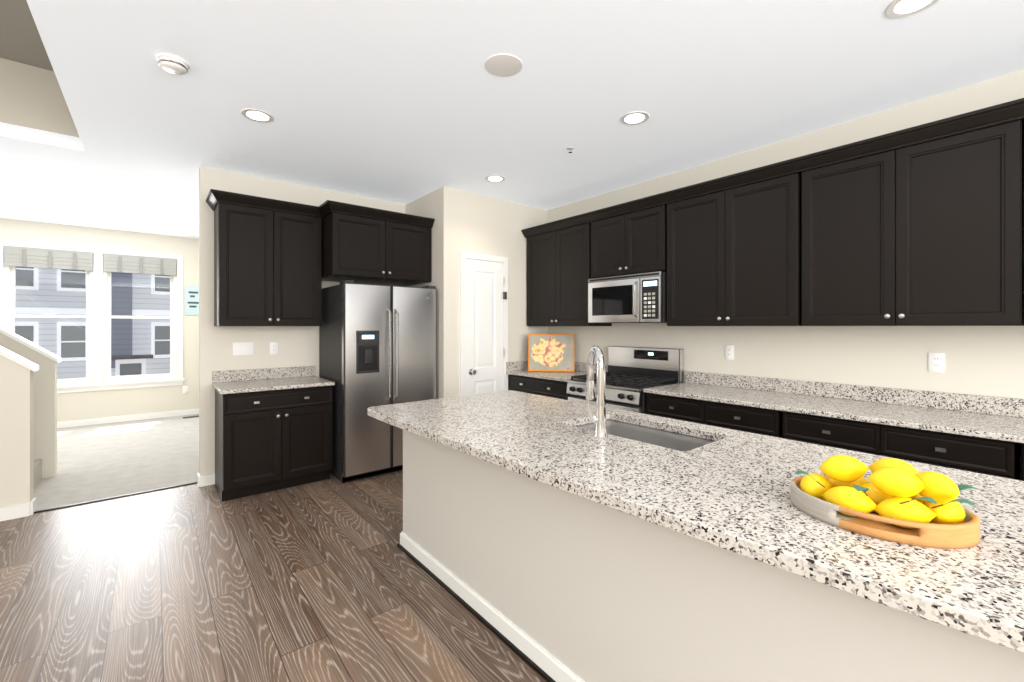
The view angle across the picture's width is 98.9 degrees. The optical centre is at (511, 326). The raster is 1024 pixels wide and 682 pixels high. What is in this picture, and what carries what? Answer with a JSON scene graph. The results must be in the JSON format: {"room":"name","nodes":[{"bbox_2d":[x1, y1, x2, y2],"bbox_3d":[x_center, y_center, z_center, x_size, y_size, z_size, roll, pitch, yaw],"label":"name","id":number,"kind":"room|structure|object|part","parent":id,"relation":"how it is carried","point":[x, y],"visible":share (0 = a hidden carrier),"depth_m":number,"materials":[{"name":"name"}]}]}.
{"room":"kitchen","nodes":[
{"label":"kitchen","id":0,"kind":"room"},
{"bbox_2d":[0,355,32,507],"bbox_3d":[-4.437,-0.059,2.532,2.260,2.878,0.120,0,0,-39],"label":"wall","id":1,"kind":"structure","parent":0,"point":[16,433],"depth_m":3.16,"materials":[{"name":"beige paint"}]},
{"bbox_2d":[0,498,35,520],"bbox_3d":[-4.428,1.335,2.531,2.274,0.090,0.134,0,0,-39],"label":"baseboard","id":2,"kind":"structure","parent":1,"relation":"attached to","point":[17,511],"depth_m":3.16,"materials":[{"name":"white wood"}]},
{"bbox_2d":[0,346,38,371],"bbox_3d":[-4.428,-0.602,2.540,2.285,1.863,0.170,0,0,-39],"label":"trim","id":3,"kind":"structure","parent":1,"relation":"attached to","point":[17,358],"depth_m":3.17,"materials":[{"name":"white wood"}]},
{"bbox_2d":[0,333,56,478],"bbox_3d":[-5.096,-0.059,3.337,2.260,2.878,0.120,0,0,-39],"label":"wall","id":4,"kind":"structure","parent":0,"point":[45,412],"depth_m":3.96,"materials":[{"name":"beige paint"}]},
{"bbox_2d":[0,326,60,362],"bbox_3d":[-5.086,-0.602,3.345,2.285,1.863,0.170,0,0,-39],"label":"trim","id":5,"kind":"structure","parent":4,"relation":"attached to","point":[27,343],"depth_m":3.91,"materials":[{"name":"white wood"}]},
{"bbox_2d":[0,0,79,137],"bbox_3d":[-2.673,-1.765,1.308,1.840,0.550,4.450,0,0,-39],"label":"wall","id":6,"kind":"structure","parent":0,"point":[31,95],"depth_m":3.24,"materials":[{"name":"beige paint"}]},
{"bbox_2d":[0,218,198,421],"bbox_3d":[-6.277,-0.005,5.917,3.700,2.770,0.150,0,0,-39],"label":"wall","id":7,"kind":"structure","parent":0,"point":[71,406],"depth_m":6.39,"materials":[{"name":"beige paint"}]},
{"bbox_2d":[0,240,97,392],"bbox_3d":[-6.239,-0.105,5.897,0.975,2.010,0.170,0,0,-39],"label":"window","id":8,"kind":"structure","parent":7,"relation":"in","point":[8,302],"depth_m":6.01,"materials":[{"name":"white"}]},
{"bbox_2d":[4,245,92,270],"bbox_3d":[-6.182,-0.910,5.863,0.830,0.260,0.045,0,0,-39],"label":"blind","id":9,"kind":"object","parent":8,"relation":"attached to","point":[17,256],"visible":1,"depth_m":5.84,"materials":[{"name":"grey fabric"}]},
{"bbox_2d":[98,248,184,390],"bbox_3d":[-5.484,-0.105,6.515,0.975,2.010,0.170,0,0,-39],"label":"window","id":10,"kind":"structure","parent":7,"relation":"in","point":[174,376],"depth_m":6.47,"materials":[{"name":"white"}]},
{"bbox_2d":[103,253,176,275],"bbox_3d":[-5.462,-0.910,6.452,0.830,0.260,0.045,0,0,-39],"label":"blind","id":11,"kind":"object","parent":10,"relation":"attached to","point":[120,263],"visible":0.98,"depth_m":6.43,"materials":[{"name":"grey fabric"}]},
{"bbox_3d":[-5.532,-0.120,6.537,0.750,1.750,0.037,0,0,-39],"label":"glass","id":12,"kind":"part","parent":10,"relation":"part of","materials":[{"name":"clear glass"}]},
{"bbox_2d":[182,386,187,393],"bbox_3d":[-5.074,0.980,6.799,0.070,0.116,0.008,0,0,-39],"label":"outlet","id":13,"kind":"object","parent":7,"relation":"attached to","point":[184,389],"visible":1,"depth_m":6.79,"materials":[{"name":"white plastic"}]},
{"bbox_2d":[185,285,198,314],"bbox_3d":[-4.992,-0.410,6.863,0.212,0.460,0.012,0,0,-39],"label":"wall sign","id":14,"kind":"object","parent":7,"relation":"attached to","point":[191,300],"visible":0.83,"depth_m":6.84,"materials":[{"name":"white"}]},
{"bbox_2d":[33,414,198,510],"bbox_3d":[-5.049,1.407,4.417,3.700,0.066,3.728,0,0,-39],"label":"floor","id":15,"kind":"structure","parent":0,"point":[100,461],"depth_m":4.49,"materials":[{"name":"beige carpet"}]},
{"bbox_2d":[33,459,41,490],"bbox_3d":[-4.860,0.547,2.858,2.340,1.665,0.920,0,0,-39],"label":"stairs","id":16,"kind":"structure","parent":15,"relation":"on","point":[37,471],"depth_m":3.80,"materials":[{"name":"carpet"}]},
{"bbox_2d":[57,408,198,427],"bbox_3d":[-6.226,1.335,5.854,3.700,0.090,0.014,0,0,-39],"label":"baseboard","id":17,"kind":"structure","parent":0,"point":[83,422],"depth_m":6.35,"materials":[{"name":"white wood"}]},
{"bbox_2d":[0,470,546,681],"bbox_3d":[-0.221,1.410,0.807,6.600,0.060,7.968,0,0,-39],"label":"floor","id":18,"kind":"structure","parent":0,"point":[328,580],"depth_m":2.24,"materials":[{"name":"brown wood"}]},
{"bbox_2d":[34,482,196,512],"bbox_3d":[-3.869,1.381,2.974,3.700,0.019,0.020,0,0,-39],"label":"trim","id":19,"kind":"structure","parent":18,"relation":"on","point":[113,497],"depth_m":3.51,"materials":[{"name":"black"}]},
{"bbox_2d":[212,366,334,501],"bbox_3d":[-2.096,0.885,3.857,0.852,0.990,0.632,0,0,-39],"label":"base cabinet","id":20,"kind":"object","parent":18,"relation":"on","point":[273,429],"visible":1,"depth_m":3.65,"materials":[{"name":"black wood"}]},
{"bbox_2d":[212,366,334,394],"bbox_3d":[-2.098,0.455,3.860,0.852,0.130,0.625,0,0,-39],"label":"countertop","id":21,"kind":"structure","parent":20,"relation":"on","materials":[{"name":"stone"}]},
{"bbox_2d":[319,280,435,482],"bbox_3d":[-1.318,0.487,4.342,0.910,1.785,0.806,0,0,-39],"label":"refrigerator","id":22,"kind":"object","parent":18,"relation":"on","point":[377,344],"visible":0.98,"depth_m":4.00,"materials":[{"name":"grey metal"}]},
{"bbox_2d":[506,373,569,399],"bbox_3d":[0.485,0.950,4.662,0.620,0.860,0.915,0,0,-39],"label":"base cabinet","id":23,"kind":"object","parent":18,"relation":"on","point":[532,385],"depth_m":4.43,"materials":[{"name":"black wood"}]},
{"bbox_2d":[506,369,595,380],"bbox_3d":[0.472,0.505,4.658,0.646,0.030,0.945,0,0,-39],"label":"countertop","id":24,"kind":"structure","parent":23,"relation":"on","point":[546,376],"depth_m":4.58,"materials":[{"name":"grey stone"}]},
{"bbox_2d":[528,334,573,371],"bbox_3d":[0.428,0.286,4.786,0.500,0.406,0.107,0,0,6],"label":"picture frame","id":25,"kind":"object","parent":24,"relation":"on","point":[550,352],"visible":1,"depth_m":4.78,"materials":[{"name":"orange"}]},
{"bbox_2d":[566,346,683,413],"bbox_3d":[0.997,0.787,3.953,0.726,1.185,0.782,0,0,-39],"label":"range","id":26,"kind":"object","parent":18,"relation":"on","point":[632,373],"visible":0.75,"depth_m":3.92,"materials":[{"name":"grey metal"}]},
{"bbox_2d":[397,434,994,681],"bbox_3d":[0.667,0.956,1.785,0.926,0.849,3.256,0,0,-39],"label":"kitchen island","id":27,"kind":"object","parent":18,"relation":"on","point":[549,539],"depth_m":1.52,"materials":[{"name":"grey paint"}]},
{"bbox_2d":[367,390,1023,681],"bbox_3d":[0.606,0.510,1.726,1.155,0.040,3.344,0,0,-39],"label":"island countertop","id":28,"kind":"structure","parent":27,"relation":"on","point":[725,500],"depth_m":1.21,"materials":[{"name":"grey stone"}]},
{"bbox_2d":[571,346,610,437],"bbox_3d":[0.377,0.289,2.025,0.177,0.402,0.195,0,0,-39],"label":"faucet","id":29,"kind":"object","parent":28,"relation":"on","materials":[{"name":"silver metal"}]},
{"bbox_2d":[579,418,710,449],"bbox_3d":[0.615,0.624,2.106,0.424,0.212,0.704,0,0,-39],"label":"sink","id":30,"kind":"object","parent":28,"relation":"in","point":[676,438],"depth_m":2.15,"materials":[{"name":"silver metal"}]},
{"bbox_2d":[791,455,979,548],"bbox_3d":[0.932,0.416,1.125,0.316,0.146,0.368,0,0,-39],"label":"tray","id":31,"kind":"object","parent":28,"relation":"on","point":[896,500],"visible":1,"depth_m":1.05,"materials":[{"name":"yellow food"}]},
{"bbox_2d":[646,393,777,436],"bbox_3d":[1.605,0.950,3.294,0.620,0.860,0.960,0,0,-39],"label":"base cabinet","id":32,"kind":"object","parent":18,"relation":"on","point":[735,417],"depth_m":3.04,"materials":[{"name":"black wood"}]},
{"bbox_2d":[778,413,1013,478],"bbox_3d":[2.216,0.950,2.548,0.620,0.860,0.970,0,0,-39],"label":"base cabinet","id":33,"kind":"object","parent":18,"relation":"on","point":[972,454],"depth_m":2.27,"materials":[{"name":"black wood"}]},
{"bbox_2d":[643,381,1023,444],"bbox_3d":[2.508,0.505,2.170,0.646,0.030,3.865,0,0,-39],"label":"countertop","id":34,"kind":"structure","parent":33,"relation":"on","point":[988,426],"depth_m":2.56,"materials":[{"name":"grey stone"}]},
{"bbox_2d":[1014,445,1023,480],"bbox_3d":[2.830,0.950,1.797,0.620,0.860,0.970,0,0,-39],"label":"base cabinet","id":35,"kind":"object","parent":18,"relation":"on","point":[1016,447],"depth_m":2.05,"materials":[{"name":"black wood"}]},
{"bbox_2d":[199,166,404,475],"bbox_3d":[-1.992,-0.005,4.431,1.910,2.770,0.120,0,0,-39],"label":"wall","id":36,"kind":"structure","parent":0,"point":[298,346],"depth_m":3.93,"materials":[{"name":"beige paint"}]},
{"bbox_2d":[197,473,214,486],"bbox_3d":[-2.570,1.335,3.957,0.444,0.090,0.148,0,0,-39],"label":"baseboard","id":37,"kind":"structure","parent":36,"relation":"attached to","point":[205,480],"depth_m":3.80,"materials":[{"name":"white wood"}]},
{"bbox_2d":[233,342,253,354],"bbox_3d":[-2.441,0.200,3.978,0.164,0.116,0.010,0,0,-39],"label":"light switch","id":38,"kind":"object","parent":36,"relation":"attached to","point":[243,348],"visible":1,"depth_m":3.98,"materials":[{"name":"white plastic"}]},
{"bbox_2d":[210,190,325,325],"bbox_3d":[-2.192,-0.551,3.962,0.805,1.093,0.349,0,0,-39],"label":"upper cabinet","id":39,"kind":"object","parent":36,"relation":"attached to","point":[277,262],"depth_m":3.79,"materials":[{"name":"black wood"}]},
{"bbox_2d":[270,342,277,354],"bbox_3d":[-2.249,0.205,4.137,0.070,0.116,0.008,0,0,-39],"label":"electrical outlet","id":40,"kind":"object","parent":36,"relation":"attached to","point":[273,348],"visible":1,"depth_m":4.13,"materials":[{"name":"white plastic"}]},
{"bbox_2d":[322,201,433,285],"bbox_3d":[-1.405,-0.778,4.431,0.990,0.638,0.619,0,0,-39],"label":"upper cabinet","id":41,"kind":"object","parent":36,"relation":"attached to","point":[361,244],"depth_m":4.14,"materials":[{"name":"black wood"}]},
{"bbox_2d":[405,186,453,398],"bbox_3d":[-0.899,-0.005,4.698,0.120,2.770,0.850,0,0,-39],"label":"wall","id":42,"kind":"structure","parent":0,"point":[437,205],"depth_m":4.39,"materials":[{"name":"beige paint"}]},
{"bbox_2d":[454,189,546,396],"bbox_3d":[-0.118,-0.005,4.865,1.300,2.770,0.120,0,0,-39],"label":"wall","id":43,"kind":"structure","parent":0,"point":[486,225],"depth_m":4.81,"materials":[{"name":"beige paint"}]},
{"bbox_2d":[460,251,507,395],"bbox_3d":[-0.285,0.308,4.637,0.612,2.143,0.020,0,0,-39],"label":"door frame","id":44,"kind":"structure","parent":43,"relation":"attached to","point":[477,256],"depth_m":4.47,"materials":[{"name":"white wood"}]},
{"bbox_2d":[466,259,506,394],"bbox_3d":[-0.252,0.336,4.625,0.520,2.065,0.081,0,0,-39],"label":"pantry door","id":45,"kind":"structure","parent":43,"relation":"in","point":[484,322],"depth_m":4.63,"materials":[{"name":"white wood"}]},
{"bbox_3d":[-0.236,0.245,4.629,0.490,1.860,0.068,0,0,-39],"label":"pantry door hardware","id":46,"kind":"part","parent":45,"relation":"part of","materials":[{"name":"white wood"}]},
{"bbox_2d":[506,361,527,368],"bbox_3d":[0.171,0.440,5.009,0.626,0.100,0.020,0,0,-39],"label":"backsplash","id":47,"kind":"structure","parent":43,"relation":"attached to","point":[516,364],"depth_m":4.91,"materials":[{"name":"grey stone"}]},
{"bbox_2d":[0,0,1023,238],"bbox_3d":[-1.404,-1.440,2.347,6.720,0.100,11.850,0,0,-39],"label":"ceiling","id":48,"kind":"structure","parent":0,"point":[404,102],"depth_m":2.56,"materials":[{"name":"white paint"}]},
{"bbox_2d":[156,53,189,74],"bbox_3d":[-1.775,-1.367,2.295,0.140,0.045,0.140,0,0,-39],"label":"smoke detector","id":49,"kind":"object","parent":48,"relation":"attached to","point":[173,64],"visible":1,"depth_m":2.26,"materials":[{"name":"white plastic"}]},
{"bbox_2d":[174,229,198,236],"bbox_3d":[-4.785,-1.387,6.564,0.470,0.004,0.460,0,0,-39],"label":"ceiling air vent slots","id":50,"kind":"object","parent":48,"relation":"attached to","point":[188,231],"visible":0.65,"depth_m":6.38,"materials":[{"name":"white plastic"}]},
{"bbox_2d":[241,108,273,122],"bbox_3d":[-1.674,-1.387,2.882,0.192,0.004,0.192,0,0,-39],"label":"recessed light","id":51,"kind":"object","parent":48,"relation":"in","point":[256,115],"visible":1,"depth_m":2.88,"materials":[{"name":"white plastic"}]},
{"bbox_2d":[485,175,504,181],"bbox_3d":[-0.158,-1.387,4.109,0.192,0.004,0.192,0,0,-39],"label":"recessed light","id":52,"kind":"object","parent":48,"relation":"in","point":[494,178],"visible":1,"depth_m":4.10,"materials":[{"name":"white plastic"}]},
{"bbox_2d":[485,54,521,76],"bbox_3d":[-0.045,-1.387,2.328,0.200,0.006,0.200,0,0,-39],"label":"ceiling speaker","id":53,"kind":"object","parent":48,"relation":"attached to","point":[503,65],"visible":1,"depth_m":2.32,"materials":[{"name":"white plastic"}]},
{"bbox_2d":[620,111,649,124],"bbox_3d":[0.817,-1.387,2.917,0.192,0.004,0.192,0,0,-39],"label":"recessed light","id":54,"kind":"object","parent":48,"relation":"in","point":[635,118],"visible":1,"depth_m":2.91,"materials":[{"name":"white plastic"}]},
{"bbox_2d":[885,0,938,17],"bbox_3d":[1.722,-1.387,1.875,0.192,0.004,0.192,0,0,-39],"label":"recessed light","id":55,"kind":"object","parent":48,"relation":"in","point":[900,8],"visible":1,"depth_m":1.90,"materials":[{"name":"white plastic"}]},
{"bbox_2d":[547,70,1023,480],"bbox_3d":[2.648,-0.005,2.607,0.120,2.770,7.120,0,0,-39],"label":"wall","id":56,"kind":"structure","parent":0,"point":[985,360],"depth_m":2.99,"materials":[{"name":"beige paint"}]},
{"bbox_2d":[525,218,611,325],"bbox_3d":[0.595,-0.522,4.742,0.348,1.035,0.930,0,0,-39],"label":"upper cabinet","id":57,"kind":"object","parent":56,"relation":"attached to","point":[558,256],"depth_m":4.59,"materials":[{"name":"black wood"}]},
{"bbox_2d":[589,198,664,278],"bbox_3d":[1.152,-0.754,4.061,0.348,0.570,0.800,0,0,-39],"label":"upper cabinet","id":58,"kind":"object","parent":56,"relation":"attached to","point":[631,241],"depth_m":3.92,"materials":[{"name":"black wood"}]},
{"bbox_2d":[588,271,666,322],"bbox_3d":[1.115,-0.246,4.031,0.444,0.423,0.786,0,0,-39],"label":"microwave","id":59,"kind":"object","parent":58,"relation":"attached to","point":[638,298],"visible":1,"depth_m":3.86,"materials":[{"name":"grey metal"}]},
{"bbox_2d":[725,345,733,359],"bbox_3d":[1.775,0.210,3.572,0.008,0.116,0.070,0,0,-39],"label":"electrical outlet","id":60,"kind":"object","parent":56,"relation":"attached to","point":[729,352],"visible":1,"depth_m":3.57,"materials":[{"name":"white plastic"}]},
{"bbox_2d":[665,166,796,325],"bbox_3d":[1.721,-0.522,3.365,0.348,1.035,0.968,0,0,-39],"label":"upper cabinet","id":61,"kind":"object","parent":56,"relation":"attached to","point":[731,248],"depth_m":3.21,"materials":[{"name":"black wood"}]},
{"bbox_2d":[574,362,1023,416],"bbox_3d":[2.195,0.440,3.047,0.020,0.100,5.620,0,0,-39],"label":"backsplash","id":62,"kind":"structure","parent":56,"relation":"attached to","point":[1009,407],"depth_m":2.86,"materials":[{"name":"grey stone"}]},
{"bbox_2d":[797,110,1020,325],"bbox_3d":[2.332,-0.522,2.619,0.348,1.035,0.960,0,0,-39],"label":"upper cabinet","id":63,"kind":"object","parent":56,"relation":"attached to","point":[921,225],"depth_m":2.44,"materials":[{"name":"black wood"}]},
{"bbox_2d":[928,353,944,372],"bbox_3d":[2.547,0.215,2.628,0.008,0.116,0.070,0,0,-39],"label":"electrical outlet","id":64,"kind":"object","parent":56,"relation":"attached to","point":[936,362],"visible":1,"depth_m":2.62,"materials":[{"name":"white plastic"}]},
{"bbox_2d":[1021,110,1023,325],"bbox_3d":[2.940,-0.522,1.876,0.348,1.035,0.960,0,0,-39],"label":"upper cabinet","id":65,"kind":"object","parent":56,"relation":"attached to","point":[1022,111],"depth_m":2.22,"materials":[{"name":"black wood"}]},
{"label":"outside","id":66,"kind":"structure","parent":0,"visible":0},
{"bbox_2d":[15,267,169,378],"bbox_3d":[-15.420,-0.020,12.746,75.000,19.200,18.300,0,0,-39],"label":"building","id":67,"kind":"structure","parent":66,"point":[56,301],"depth_m":20.41,"materials":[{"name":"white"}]}
]}

